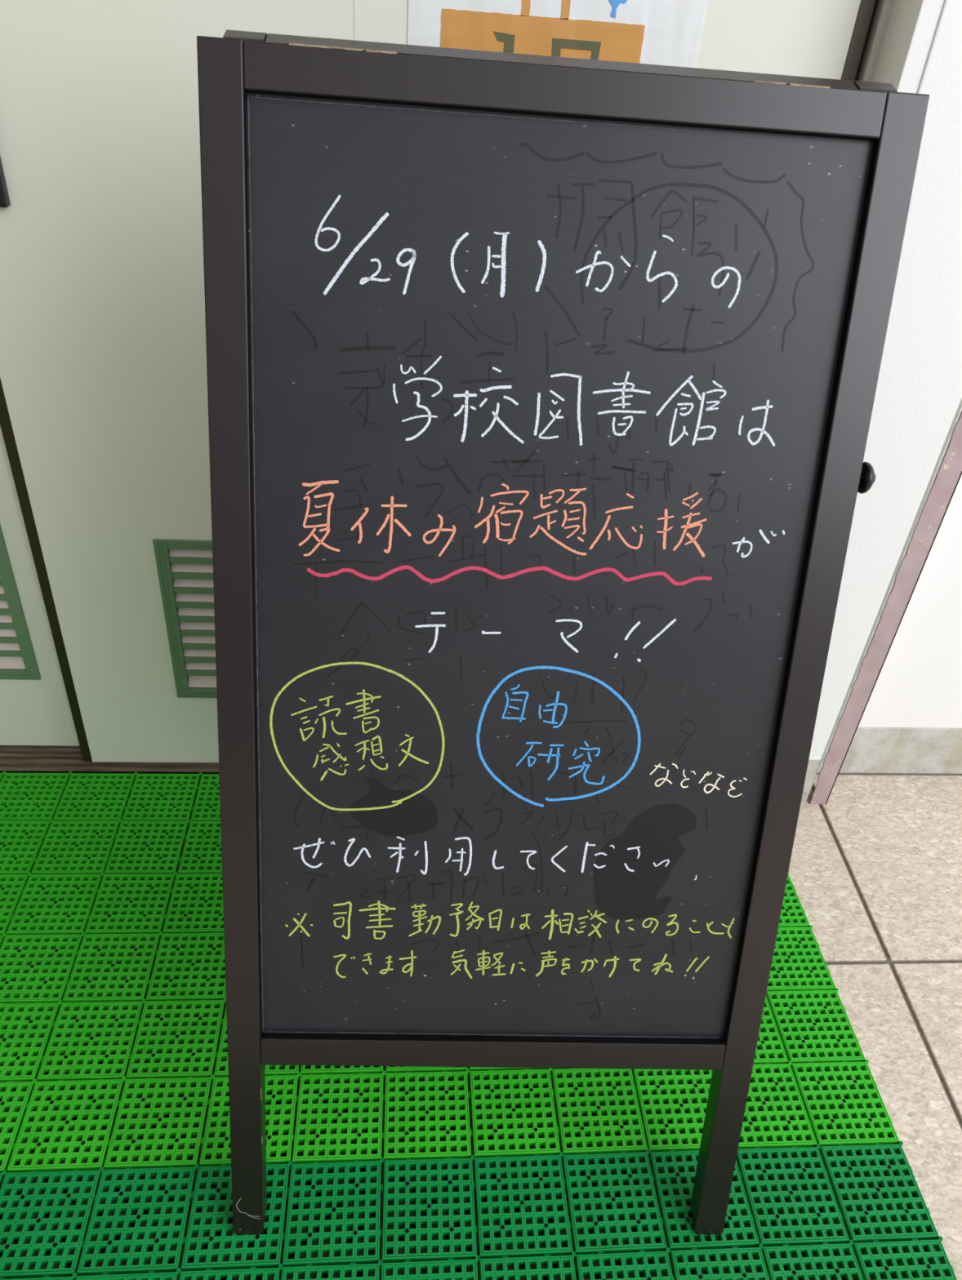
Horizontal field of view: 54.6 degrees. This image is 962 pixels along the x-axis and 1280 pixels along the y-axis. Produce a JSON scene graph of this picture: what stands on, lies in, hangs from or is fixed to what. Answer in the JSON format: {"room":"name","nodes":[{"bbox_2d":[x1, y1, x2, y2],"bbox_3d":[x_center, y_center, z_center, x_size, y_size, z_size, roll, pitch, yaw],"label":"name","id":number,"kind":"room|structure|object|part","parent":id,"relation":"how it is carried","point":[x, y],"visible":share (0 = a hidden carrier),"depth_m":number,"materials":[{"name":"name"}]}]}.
{"room":"school corridor","nodes":[
{"label":"school corridor","id":0,"kind":"room"},
{"bbox_2d":[0,774,961,1279],"bbox_3d":[0.006,1.571,-0.234,6.357,0.090,4.960,1,36,-5],"label":"floor","id":1,"kind":"structure","parent":0,"point":[875,868],"depth_m":1.24,"materials":[{"name":"tile"}]},
{"bbox_2d":[0,771,898,1173],"bbox_3d":[-0.276,0.395,1.259,1.501,0.010,0.601,1,36,-5],"label":"floor mat","id":2,"kind":"object","parent":1,"relation":"on","point":[143,851],"visible":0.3,"depth_m":1.12,"materials":[{"name":"plastic"}]},
{"bbox_2d":[0,1141,955,1279],"bbox_3d":[-0.191,0.722,0.822,1.401,0.010,0.501,1,36,-5],"label":"floor mat","id":3,"kind":"object","parent":1,"relation":"on","point":[842,1238],"visible":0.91,"depth_m":0.98,"materials":[{"name":"plastic"}]},
{"bbox_2d":[196,29,928,1234],"bbox_3d":[0.038,0.025,0.927,0.533,1.021,0.628,2,36,-4],"label":"chalkboard sign","id":4,"kind":"object","parent":3,"relation":"on","point":[541,389],"visible":1,"depth_m":0.75,"materials":[{"name":"brown wood"}]},
{"bbox_3d":[0.014,0.399,0.915,0.451,0.030,0.024,2,18,-4],"label":"rail","id":5,"kind":"part","parent":4,"relation":"part of","materials":[{"name":"brown wood"}]},
{"bbox_3d":[0.061,-0.410,0.687,0.433,0.029,0.022,2,50,-4],"label":"rail","id":6,"kind":"part","parent":4,"relation":"part of","materials":[{"name":"brown wood"}]},
{"bbox_3d":[0.062,-0.388,0.662,0.451,0.030,0.024,2,18,-4],"label":"rail","id":7,"kind":"part","parent":4,"relation":"part of","materials":[{"name":"brown wood"}]},
{"bbox_3d":[0.317,-0.133,0.764,0.011,0.026,0.026,2,18,-4],"label":"knob","id":8,"kind":"part","parent":4,"relation":"part of","materials":[{"name":"black plastic"}]},
{"bbox_2d":[808,0,961,759],"bbox_3d":[0.542,-0.893,0.837,0.225,2.502,0.253,1,36,-5],"label":"wall","id":9,"kind":"structure","parent":0,"point":[917,408],"depth_m":1.09,"materials":[{"name":"white paint"}]},
{"bbox_2d":[0,745,219,773],"bbox_3d":[-0.325,0.168,1.555,1.371,0.022,0.146,1,36,-5],"label":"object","id":10,"kind":"structure","parent":9,"relation":"attached to","point":[13,758],"depth_m":1.48,"materials":[{"name":"brown wood"}]},
{"bbox_2d":[0,425,79,746],"bbox_3d":[-0.729,-0.633,0.900,0.405,1.974,0.027,1,36,-5],"label":"door","id":11,"kind":"structure","parent":10,"relation":"on","point":[35,709],"depth_m":1.37,"materials":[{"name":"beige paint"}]},
{"bbox_3d":[-0.787,-0.057,1.309,0.269,0.280,0.009,1,36,-5],"label":"vent frame","id":12,"kind":"part","parent":11,"relation":"part of","materials":[{"name":"green paint"}]},
{"bbox_2d":[0,0,860,762],"bbox_3d":[-0.092,-0.600,0.940,0.942,1.984,0.038,1,36,-5],"label":"door","id":13,"kind":"structure","parent":9,"relation":"in","point":[104,399],"depth_m":1.07,"materials":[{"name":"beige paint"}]},
{"bbox_3d":[-0.517,-0.578,0.909,0.048,0.284,0.013,1,36,-5],"label":"pull handle","id":14,"kind":"part","parent":13,"relation":"part of","materials":[{"name":"black plastic"}]},
{"bbox_3d":[-0.085,-0.604,0.946,0.928,1.984,0.024,1,36,-5],"label":"panel","id":15,"kind":"part","parent":13,"relation":"part of","materials":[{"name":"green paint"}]},
{"bbox_3d":[-0.136,-0.019,1.357,0.630,0.274,0.009,1,36,-5],"label":"vent frame","id":16,"kind":"part","parent":13,"relation":"part of","materials":[{"name":"green paint"}]},
{"bbox_2d":[407,0,706,67],"bbox_3d":[0.081,-0.679,0.886,0.297,0.420,0.002,1,36,-5],"label":"poster","id":17,"kind":"object","parent":13,"relation":"attached to","point":[668,33],"visible":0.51,"depth_m":0.93,"materials":[{"name":"white paper"}]},
{"bbox_3d":[0.060,-0.588,0.952,0.206,0.083,0.001,1,36,-5],"label":"orange panel","id":18,"kind":"part","parent":17,"relation":"part of","materials":[{"name":"orange paper"}]},
{"bbox_2d":[800,757,822,802],"bbox_3d":[0.436,0.153,1.602,0.193,0.101,0.250,1,36,-5],"label":"baseboard","id":19,"kind":"structure","parent":9,"relation":"attached to","point":[813,766],"depth_m":1.50,"materials":[{"name":"concrete"}]},
{"bbox_2d":[840,0,893,81],"bbox_3d":[0.403,-0.602,1.005,0.053,1.988,0.064,1,36,-5],"label":"trim","id":20,"kind":"structure","parent":9,"relation":"attached to","point":[873,16],"depth_m":0.96,"materials":[{"name":"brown metal"}]},
{"bbox_2d":[808,411,961,804],"bbox_3d":[0.623,-0.544,0.962,0.033,2.000,0.034,1,36,-5],"label":"trim","id":21,"kind":"structure","parent":9,"relation":"attached to","point":[948,473],"depth_m":1.31,"materials":[{"name":"paint"}]},
{"bbox_2d":[857,474,961,728],"bbox_3d":[1.863,-0.892,0.987,2.540,2.495,0.180,1,36,-5],"label":"wall","id":22,"kind":"structure","parent":0,"point":[918,683],"depth_m":1.46,"materials":[{"name":"white paint"}]},
{"bbox_2d":[816,773,961,775],"bbox_3d":[1.773,0.252,1.708,2.540,0.003,0.007,1,36,-5],"label":"trim","id":23,"kind":"structure","parent":22,"relation":"attached to","point":[855,774],"depth_m":1.61,"materials":[{"name":"tile"}]},
{"bbox_2d":[817,727,961,773],"bbox_3d":[1.771,0.157,1.752,2.540,0.107,0.182,1,36,-5],"label":"baseboard","id":24,"kind":"structure","parent":22,"relation":"attached to","point":[871,749],"depth_m":1.58,"materials":[{"name":"stone"}]}
]}

